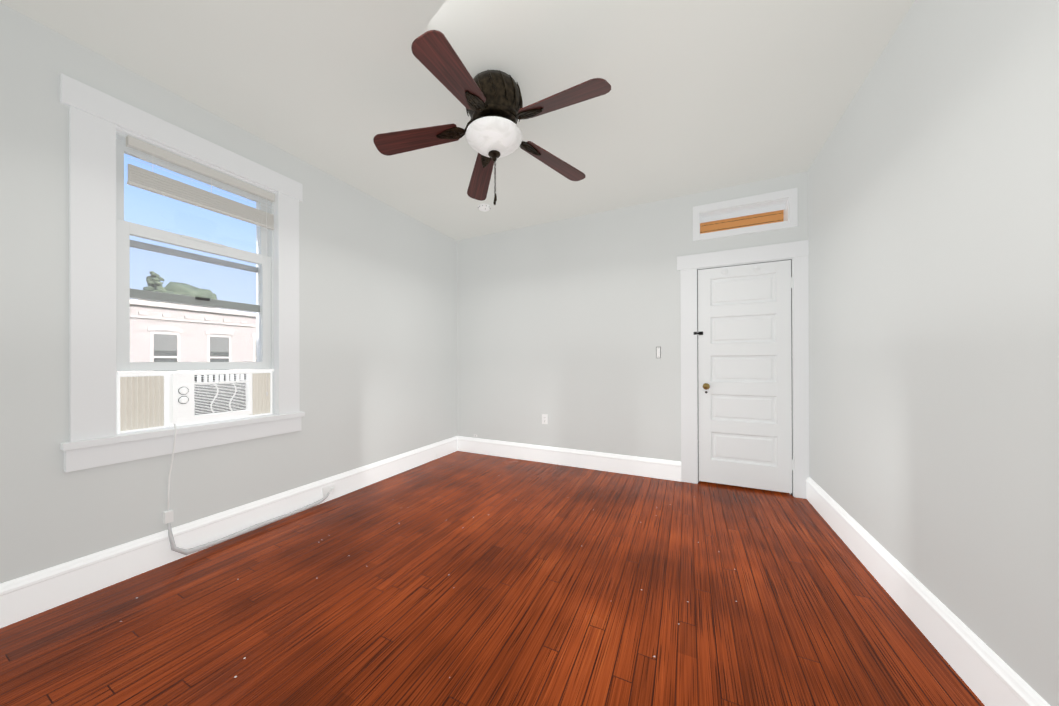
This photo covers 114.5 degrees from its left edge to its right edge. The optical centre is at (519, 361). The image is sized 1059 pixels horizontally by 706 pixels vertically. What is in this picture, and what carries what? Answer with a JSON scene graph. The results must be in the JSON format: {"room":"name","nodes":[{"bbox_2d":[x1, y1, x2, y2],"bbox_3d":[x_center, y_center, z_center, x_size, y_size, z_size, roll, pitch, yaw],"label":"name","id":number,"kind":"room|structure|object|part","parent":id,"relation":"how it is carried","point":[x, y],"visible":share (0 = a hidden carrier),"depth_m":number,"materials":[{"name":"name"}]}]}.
{"room":"empty bedroom","nodes":[
{"label":"empty bedroom","id":0,"kind":"room"},
{"bbox_2d":[0,3,456,583],"bbox_3d":[-1.852,-0.110,2.731,0.300,2.958,4.450,0,0,26],"label":"wall","id":1,"kind":"structure","parent":0,"point":[378,329],"depth_m":2.07,"materials":[{"name":"paint"}]},
{"bbox_2d":[60,73,304,471],"bbox_3d":[-2.100,-0.426,2.227,0.386,1.926,1.147,0,0,26],"label":"window","id":2,"kind":"structure","parent":1,"relation":"in","point":[179,254],"depth_m":1.92,"materials":[{"name":"white wood"}]},
{"bbox_3d":[-2.029,-0.361,2.193,0.046,0.830,0.769,0,0,26],"label":"window sash","id":3,"kind":"part","parent":2,"relation":"part of","materials":[{"name":"clear glass"}]},
{"bbox_3d":[-2.048,-0.423,2.203,0.100,1.634,0.795,0,0,26],"label":"window sash","id":4,"kind":"part","parent":2,"relation":"part of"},
{"bbox_2d":[126,135,274,395],"bbox_3d":[-1.977,-0.491,2.189,0.044,1.485,0.735,0,0,26],"label":"window blind","id":5,"kind":"object","parent":2,"relation":"attached to","point":[147,180],"visible":0.96,"depth_m":2.11,"materials":[{"name":"grey plastic"}]},
{"bbox_2d":[117,369,329,554],"bbox_3d":[-2.002,0.604,2.396,0.443,1.095,1.154,0,0,26],"label":"window air conditioner","id":6,"kind":"object","parent":2,"relation":"in","point":[148,400],"visible":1,"depth_m":2.04,"materials":[{"name":"white plastic"}]},
{"bbox_3d":[-1.802,0.757,2.390,0.079,0.787,0.987,0,0,26],"label":"cord","id":7,"kind":"part","parent":6,"relation":"part of","materials":[{"name":"white plastic"}]},
{"bbox_2d":[0,436,457,627],"bbox_3d":[-1.681,1.074,2.703,0.024,0.188,3.950,0,0,26],"label":"baseboard","id":8,"kind":"structure","parent":1,"relation":"attached to","point":[29,595],"depth_m":1.95,"materials":[{"name":"white paint"}]},
{"bbox_2d":[322,484,335,496],"bbox_3d":[-1.582,1.078,2.849,0.037,0.070,0.115,0,0,26],"label":"electrical outlet","id":9,"kind":"object","parent":8,"relation":"attached to","point":[330,489],"visible":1,"depth_m":2.85,"materials":[{"name":"white plastic"}]},
{"bbox_2d":[334,454,436,498],"bbox_3d":[-1.274,1.137,3.481,0.015,0.056,1.327,0,0,26],"label":"baseboard","id":10,"kind":"structure","parent":1,"relation":"attached to","point":[380,480],"depth_m":3.31,"materials":[{"name":"white wood"}]},
{"bbox_2d":[0,0,914,240],"bbox_3d":[-0.096,-1.696,1.861,4.231,0.200,4.450,0,0,26],"label":"ceiling","id":11,"kind":"structure","parent":0,"point":[704,95],"depth_m":1.93,"materials":[{"name":"paint"}]},
{"bbox_2d":[478,203,489,211],"bbox_3d":[-0.360,-1.575,3.496,0.128,0.036,0.128,0,0,26],"label":"smoke detector","id":12,"kind":"object","parent":11,"relation":"attached to","point":[484,207],"visible":1,"depth_m":3.46,"materials":[{"name":"white plastic"}]},
{"bbox_2d":[373,30,610,204],"bbox_3d":[-0.142,-1.256,1.946,1.341,0.681,1.325,0,0,26],"label":"ceiling fan","id":13,"kind":"object","parent":11,"relation":"hanging from","point":[491,102],"visible":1,"depth_m":1.87,"materials":[{"name":"brown wood"}]},
{"bbox_3d":[-0.601,-1.306,2.002,0.493,0.006,0.150,-9,-11,2],"label":"blade","id":14,"kind":"part","parent":13,"relation":"part of","materials":[{"name":"brown wood"}]},
{"bbox_3d":[-0.300,-1.308,1.558,0.150,0.006,0.493,-12,5,21],"label":"blade","id":15,"kind":"part","parent":13,"relation":"part of","materials":[{"name":"brown wood"}]},
{"bbox_3d":[-0.272,-1.307,2.425,0.150,0.006,0.493,11,-12,-14],"label":"blade","id":16,"kind":"part","parent":13,"relation":"part of","materials":[{"name":"brown wood"}]},
{"bbox_3d":[-0.147,-1.456,1.986,0.334,0.279,0.332,0,0,26],"label":"motor","id":17,"kind":"part","parent":13,"relation":"part of","materials":[{"name":"brown metal"}]},
{"bbox_3d":[-0.145,-1.244,1.987,0.330,0.152,0.330,0,0,26],"label":"lamp shade","id":18,"kind":"part","parent":13,"relation":"part of","materials":[{"name":"white glass"}]},
{"label":"blade","id":19,"kind":"part","parent":13,"relation":"part of","materials":[{"name":"brown wood"}]},
{"bbox_3d":[0.215,-1.309,1.707,0.493,0.006,0.150,11,18,37],"label":"blade","id":20,"kind":"part","parent":13,"relation":"part of","materials":[{"name":"brown wood"}]},
{"bbox_2d":[0,451,984,705],"bbox_3d":[-0.019,1.262,1.992,3.631,0.200,4.150,0,0,26],"label":"floor","id":21,"kind":"structure","parent":0,"point":[462,579],"depth_m":1.57,"materials":[{"name":"brown wood"}]},
{"bbox_2d":[457,171,807,461],"bbox_3d":[0.852,-0.118,3.763,3.631,2.958,0.200,0,0,26],"label":"wall","id":22,"kind":"structure","parent":0,"point":[568,326],"depth_m":3.71,"materials":[{"name":"paint"}]},
{"bbox_2d":[542,414,547,423],"bbox_3d":[0.295,0.665,3.924,0.070,0.115,0.008,0,0,26],"label":"electrical outlet","id":23,"kind":"object","parent":22,"relation":"attached to","point":[544,418],"visible":1,"depth_m":3.92,"materials":[{"name":"white plastic"}]},
{"bbox_2d":[457,436,680,481],"bbox_3d":[0.371,1.069,3.877,2.660,0.188,0.024,0,0,26],"label":"baseboard","id":24,"kind":"structure","parent":22,"relation":"attached to","point":[646,467],"depth_m":3.73,"materials":[{"name":"white paint"}]},
{"bbox_2d":[656,347,660,357],"bbox_3d":[1.382,-0.089,3.380,0.043,0.112,0.016,0,0,26],"label":"light switch","id":25,"kind":"object","parent":22,"relation":"attached to","point":[658,352],"visible":1,"depth_m":3.38,"materials":[{"name":"white plastic"}]},
{"bbox_2d":[700,210,783,233],"bbox_3d":[2.083,-1.304,3.218,0.668,0.186,0.020,0,0,26],"label":"board","id":26,"kind":"object","parent":22,"relation":"attached to","point":[746,221],"visible":0.5,"depth_m":3.20,"materials":[{"name":"brown wood"}]},
{"bbox_2d":[677,240,808,498],"bbox_3d":[2.026,0.070,3.169,1.001,2.172,0.224,0,0,26],"label":"door frame","id":27,"kind":"structure","parent":22,"relation":"attached to","point":[796,253],"depth_m":3.01,"materials":[{"name":"white paint"}]},
{"bbox_2d":[693,188,797,240],"bbox_3d":[2.052,-1.309,3.157,0.792,0.326,0.220,0,0,26],"label":"trim","id":28,"kind":"structure","parent":22,"relation":"attached to","point":[788,205],"depth_m":3.07,"materials":[{"name":"white paint"}]},
{"bbox_2d":[698,260,793,492],"bbox_3d":[2.018,0.131,3.065,0.719,2.006,0.104,0,0,26],"label":"door","id":29,"kind":"structure","parent":22,"relation":"in","point":[744,385],"depth_m":3.07,"materials":[{"name":"white paint"}]},
{"bbox_3d":[1.746,0.251,3.179,0.060,0.098,0.066,0,0,26],"label":"knob","id":30,"kind":"part","parent":29,"relation":"part of","materials":[{"name":"gold metal"}]},
{"bbox_3d":[2.020,0.038,3.070,0.719,1.786,0.018,0,0,26],"label":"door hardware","id":31,"kind":"part","parent":29,"relation":"part of","materials":[{"name":"white wood"}]},
{"bbox_2d":[807,0,1058,705],"bbox_3d":[1.671,-0.124,0.987,0.300,2.958,4.450,0,0,26],"label":"wall","id":32,"kind":"structure","parent":0,"point":[933,201],"depth_m":1.30,"materials":[{"name":"paint"}]},
{"bbox_2d":[806,477,1049,705],"bbox_3d":[1.547,1.061,1.092,0.024,0.188,3.929,0,0,26],"label":"baseboard","id":33,"kind":"structure","parent":32,"relation":"attached to","point":[984,672],"depth_m":1.38,"materials":[{"name":"white paint"}]},
{"label":"outside","id":34,"kind":"structure","parent":0,"visible":0},
{"bbox_3d":[-27.953,5.626,17.918,59.400,0.300,120.000,0,0,26],"label":"street","id":35,"kind":"object","parent":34,"visible":0},
{"bbox_2d":[137,271,216,307],"bbox_3d":[-20.787,0.090,20.424,2.795,10.630,4.247,0,0,26],"label":"tree","id":36,"kind":"object","parent":35,"relation":"on","point":[188,289],"depth_m":19.96,"materials":[{"name":"green plant"}]},
{"bbox_2d":[117,299,255,371],"bbox_3d":[-20.015,1.208,8.406,8.100,8.454,50.000,0,0,26],"label":"building","id":37,"kind":"structure","parent":35,"relation":"on","point":[208,331],"depth_m":13.49,"materials":[{"name":"brick"}]}
]}

